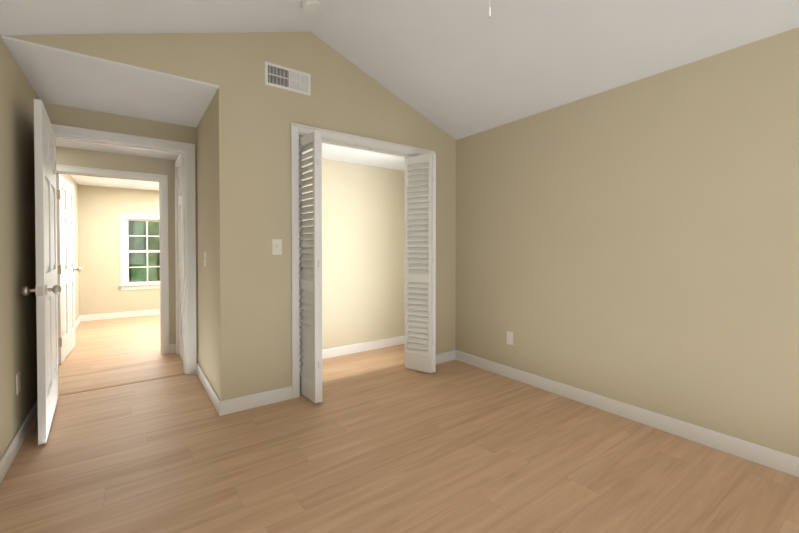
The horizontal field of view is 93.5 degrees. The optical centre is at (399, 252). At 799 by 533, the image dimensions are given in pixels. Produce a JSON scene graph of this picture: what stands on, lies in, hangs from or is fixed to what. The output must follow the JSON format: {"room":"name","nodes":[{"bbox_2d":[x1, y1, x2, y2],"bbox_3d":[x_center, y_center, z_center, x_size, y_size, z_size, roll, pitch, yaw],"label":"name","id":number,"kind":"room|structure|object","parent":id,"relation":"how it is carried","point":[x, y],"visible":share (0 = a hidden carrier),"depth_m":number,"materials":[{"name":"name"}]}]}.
{"room":"empty bedroom","nodes":[
{"label":"empty bedroom","id":0,"kind":"room"},
{"bbox_2d":[0,34,38,459],"bbox_3d":[-1.121,0.007,0.539,0.110,2.310,5.660,-1,1,-36],"label":"wall","id":1,"kind":"structure","parent":0,"point":[18,323],"depth_m":2.20,"materials":[{"name":"beige paint"}]},
{"bbox_2d":[16,371,20,394],"bbox_3d":[-2.240,0.765,2.208,0.008,0.117,0.072,-1,1,-36],"label":"outlet","id":2,"kind":"object","parent":1,"relation":"attached to","point":[18,388],"visible":1,"depth_m":2.20,"materials":[{"name":"white plastic"}]},
{"bbox_2d":[0,399,37,483],"bbox_3d":[-1.097,1.111,0.628,0.015,0.100,5.534,-1,1,-36],"label":"baseboard","id":3,"kind":"structure","parent":1,"relation":"attached to","point":[8,457],"depth_m":2.14,"materials":[{"name":"white wood"}]},
{"bbox_2d":[59,174,79,320],"bbox_3d":[-4.287,0.027,4.760,0.110,2.160,2.810,-1,1,-36],"label":"wall","id":4,"kind":"structure","parent":0,"point":[70,179],"depth_m":5.63,"materials":[{"name":"beige paint"}]},
{"bbox_2d":[56,174,80,364],"bbox_3d":[-3.599,0.163,4.070,0.177,1.882,0.878,-1,1,-36],"label":"door","id":5,"kind":"structure","parent":4,"relation":"in","point":[66,269],"depth_m":3.98,"materials":[{"name":"white wood"}]},
{"bbox_2d":[75,315,81,328],"bbox_3d":[-4.231,1.057,4.802,0.015,0.100,2.790,-1,1,-36],"label":"baseboard","id":6,"kind":"structure","parent":4,"relation":"attached to","point":[79,319],"depth_m":5.68,"materials":[{"name":"white wood"}]},
{"bbox_2d":[71,175,158,190],"bbox_3d":[-3.024,-1.116,5.720,3.300,0.100,2.920,-1,1,-36],"label":"ceiling","id":7,"kind":"structure","parent":0,"point":[110,182],"depth_m":5.79,"materials":[{"name":"white paint"}]},
{"bbox_2d":[56,146,175,343],"bbox_3d":[-2.676,0.045,4.120,4.620,2.140,0.110,-1,1,-36],"label":"wall","id":8,"kind":"structure","parent":0,"point":[91,159],"depth_m":4.03,"materials":[{"name":"beige paint"}]},
{"bbox_2d":[56,164,168,353],"bbox_3d":[-3.003,0.135,3.886,1.037,1.966,0.154,-1,1,-36],"label":"door frame","id":9,"kind":"structure","parent":8,"relation":"attached to","point":[161,179],"depth_m":4.10,"materials":[{"name":"white wood"}]},
{"bbox_2d":[169,344,175,353],"bbox_3d":[-3.217,1.078,3.172,2.400,0.100,0.820,-1,1,-36],"label":"baseboard","id":10,"kind":"structure","parent":8,"relation":"attached to","point":[172,348],"depth_m":4.16,"materials":[{"name":"white wood"}]},
{"bbox_2d":[56,139,178,159],"bbox_3d":[-3.217,-1.062,3.144,2.620,0.100,0.820,-1,1,-36],"label":"ceiling","id":11,"kind":"structure","parent":0,"point":[108,148],"depth_m":3.71,"materials":[{"name":"white paint"}]},
{"bbox_2d":[78,185,159,314],"bbox_3d":[-3.843,-0.001,6.876,3.300,2.160,0.110,-1,1,-36],"label":"wall","id":12,"kind":"structure","parent":0,"point":[101,209],"depth_m":6.13,"materials":[{"name":"beige paint"}]},
{"bbox_2d":[82,309,159,320],"bbox_3d":[-3.807,1.030,6.839,3.080,0.100,0.015,-1,1,-36],"label":"baseboard","id":13,"kind":"structure","parent":12,"relation":"attached to","point":[102,316],"depth_m":6.24,"materials":[{"name":"white wood"}]},
{"bbox_2d":[119,214,159,289],"bbox_3d":[-4.245,-0.014,6.560,1.050,1.275,0.155,-1,1,-36],"label":"window","id":14,"kind":"structure","parent":12,"relation":"in","point":[125,251],"depth_m":6.36,"materials":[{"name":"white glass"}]},
{"bbox_2d":[43,102,197,362],"bbox_3d":[-2.913,-0.012,2.804,2.700,2.290,0.110,-1,1,-36],"label":"wall","id":15,"kind":"structure","parent":0,"point":[82,118],"depth_m":3.17,"materials":[{"name":"beige paint"}]},
{"bbox_2d":[21,99,60,444],"bbox_3d":[-2.369,0.114,2.562,0.176,2.020,0.915,-1,1,-36],"label":"bedroom door","id":16,"kind":"structure","parent":15,"relation":"in","point":[47,290],"depth_m":2.27,"materials":[{"name":"white wood"}]},
{"bbox_2d":[51,124,196,375],"bbox_3d":[-2.545,0.063,3.530,1.096,2.120,0.902,-1,1,-36],"label":"door frame","id":17,"kind":"structure","parent":15,"relation":"attached to","point":[78,134],"depth_m":3.44,"materials":[{"name":"white wood"}]},
{"bbox_2d":[178,163,182,359],"bbox_3d":[-2.225,0.097,3.872,0.035,2.020,0.584,-1,1,-36],"label":"end door","id":18,"kind":"structure","parent":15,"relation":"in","point":[180,261],"depth_m":3.96,"materials":[{"name":"white wood"}]},
{"bbox_2d":[196,93,217,395],"bbox_3d":[-1.548,-0.017,3.123,0.110,2.290,0.964,-1,1,-36],"label":"wall","id":19,"kind":"structure","parent":0,"point":[207,243],"depth_m":3.02,"materials":[{"name":"beige paint"}]},
{"bbox_2d":[204,252,206,265],"bbox_3d":[-1.601,0.054,3.089,0.016,0.117,0.072,-1,1,-36],"label":"light switch","id":20,"kind":"object","parent":19,"relation":"attached to","point":[205,258],"visible":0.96,"depth_m":3.07,"materials":[{"name":"white plastic"}]},
{"bbox_2d":[197,363,223,415],"bbox_3d":[-1.558,1.080,3.046,0.013,0.100,1.074,-1,1,-36],"label":"baseboard","id":21,"kind":"structure","parent":19,"relation":"attached to","point":[219,405],"depth_m":2.85,"materials":[{"name":"white wood"}]},
{"bbox_2d":[2,32,455,400],"bbox_3d":[-0.788,-0.310,3.004,3.310,2.880,0.110,-1,1,-36],"label":"wall","id":22,"kind":"structure","parent":0,"point":[256,116],"depth_m":2.78,"materials":[{"name":"beige paint"}]},
{"bbox_2d":[224,386,291,414],"bbox_3d":[-1.040,1.083,2.767,0.504,0.100,0.015,-1,1,-36],"label":"baseboard","id":23,"kind":"structure","parent":22,"relation":"attached to","point":[246,402],"depth_m":2.76,"materials":[{"name":"white wood"}]},
{"bbox_2d":[272,239,281,254],"bbox_3d":[-0.922,-0.043,2.833,0.072,0.117,0.016,-1,1,-36],"label":"light switch","id":24,"kind":"object","parent":22,"relation":"attached to","point":[276,246],"visible":1,"depth_m":2.83,"materials":[{"name":"white plastic"}]},
{"bbox_2d":[265,61,310,95],"bbox_3d":[-0.849,-1.328,2.873,0.355,0.170,0.010,-1,1,-36],"label":"air vent","id":25,"kind":"object","parent":22,"relation":"in","point":[285,78],"visible":1,"depth_m":2.87,"materials":[{"name":"white metal"}]},
{"bbox_2d":[299,131,321,402],"bbox_3d":[-0.653,0.109,2.917,0.171,2.005,0.307,-1,1,-36],"label":"louvered bifold door","id":26,"kind":"structure","parent":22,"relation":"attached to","point":[310,287],"depth_m":2.83,"materials":[{"name":"white wood"}]},
{"bbox_2d":[299,135,413,157],"bbox_3d":[-0.281,-0.923,3.360,1.312,0.021,0.028,-1,1,-36],"label":"track rail","id":27,"kind":"object","parent":22,"relation":"attached to","point":[362,148],"visible":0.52,"depth_m":3.32,"materials":[{"name":"white metal"}]},
{"bbox_2d":[291,123,434,398],"bbox_3d":[-0.274,0.062,3.364,1.452,2.126,0.132,-1,1,-36],"label":"trim","id":28,"kind":"structure","parent":22,"relation":"attached to","point":[297,130],"depth_m":2.92,"materials":[{"name":"white wood"}]},
{"bbox_2d":[405,154,435,372],"bbox_3d":[0.230,0.100,3.559,0.248,2.005,0.294,-1,1,-36],"label":"closet door","id":29,"kind":"structure","parent":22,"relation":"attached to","point":[420,304],"depth_m":3.50,"materials":[{"name":"white wood"}]},
{"bbox_2d":[302,157,404,349],"bbox_3d":[-0.778,-0.029,4.030,2.100,2.290,0.110,-1,1,-36],"label":"wall","id":30,"kind":"structure","parent":0,"point":[363,253],"depth_m":4.22,"materials":[{"name":"beige paint"}]},
{"bbox_2d":[322,336,404,358],"bbox_3d":[-0.493,1.070,3.741,1.990,0.100,0.714,-1,1,-36],"label":"baseboard","id":31,"kind":"structure","parent":30,"relation":"attached to","point":[356,348],"depth_m":4.22,"materials":[{"name":"white wood"}]},
{"bbox_2d":[302,143,415,170],"bbox_3d":[-0.493,-1.074,3.713,1.990,0.190,0.714,-1,1,-36],"label":"ceiling","id":32,"kind":"structure","parent":0,"point":[348,155],"depth_m":3.87,"materials":[{"name":"white paint"}]},
{"bbox_2d":[0,315,798,532],"bbox_3d":[-1.265,1.162,2.889,5.460,0.060,9.620,-1,1,-36],"label":"floor","id":33,"kind":"structure","parent":0,"point":[383,440],"depth_m":2.04,"materials":[{"name":"brown wood"}]},
{"bbox_2d":[59,373,184,395],"bbox_3d":[-2.354,1.125,3.227,0.905,0.004,0.050,-1,1,-36],"label":"trim","id":34,"kind":"structure","parent":33,"relation":"on","point":[91,389],"depth_m":3.20,"materials":[{"name":"brown wood"}]},
{"bbox_2d":[0,0,798,139],"bbox_3d":[0.236,-1.486,1.562,3.530,0.771,5.770,-1,1,-36],"label":"ceiling","id":35,"kind":"structure","parent":0,"point":[457,69],"depth_m":2.49,"materials":[{"name":"white paint"}]},
{"bbox_2d":[300,0,319,11],"bbox_3d":[-0.600,-1.665,2.523,0.130,0.072,0.132,-1,1,-36],"label":"smoke detector","id":36,"kind":"object","parent":35,"relation":"attached to","point":[309,5],"visible":1,"depth_m":2.50,"materials":[{"name":"plastic"}]},
{"bbox_2d":[488,0,490,17],"bbox_3d":[0.340,-1.302,1.411,0.008,0.832,0.008,-1,1,-36],"label":"cord","id":37,"kind":"object","parent":35,"relation":"hanging from","point":[489,12],"visible":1,"depth_m":1.41,"materials":[{"name":"silver metal"}]},
{"bbox_2d":[409,27,798,456],"bbox_3d":[1.698,-0.018,2.477,0.110,2.310,5.520,-1,1,-36],"label":"wall","id":38,"kind":"structure","parent":0,"point":[635,243],"depth_m":2.43,"materials":[{"name":"beige paint"}]},
{"bbox_2d":[506,331,512,344],"bbox_3d":[0.991,0.765,3.371,0.008,0.117,0.072,-1,1,-36],"label":"outlet","id":39,"kind":"object","parent":38,"relation":"attached to","point":[509,339],"visible":1,"depth_m":3.37,"materials":[{"name":"white plastic"}]},
{"bbox_2d":[452,350,798,476],"bbox_3d":[1.887,1.092,2.120,0.015,0.100,4.476,-1,1,-36],"label":"baseboard","id":40,"kind":"structure","parent":38,"relation":"attached to","point":[771,458],"depth_m":2.44,"materials":[{"name":"white wood"}]},
{"label":"outside","id":41,"kind":"structure","parent":0,"visible":0},
{"bbox_2d":[128,221,159,281],"bbox_3d":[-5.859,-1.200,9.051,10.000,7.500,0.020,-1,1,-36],"label":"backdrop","id":42,"kind":"structure","parent":41,"point":[138,257],"depth_m":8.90,"materials":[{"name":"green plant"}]}
]}

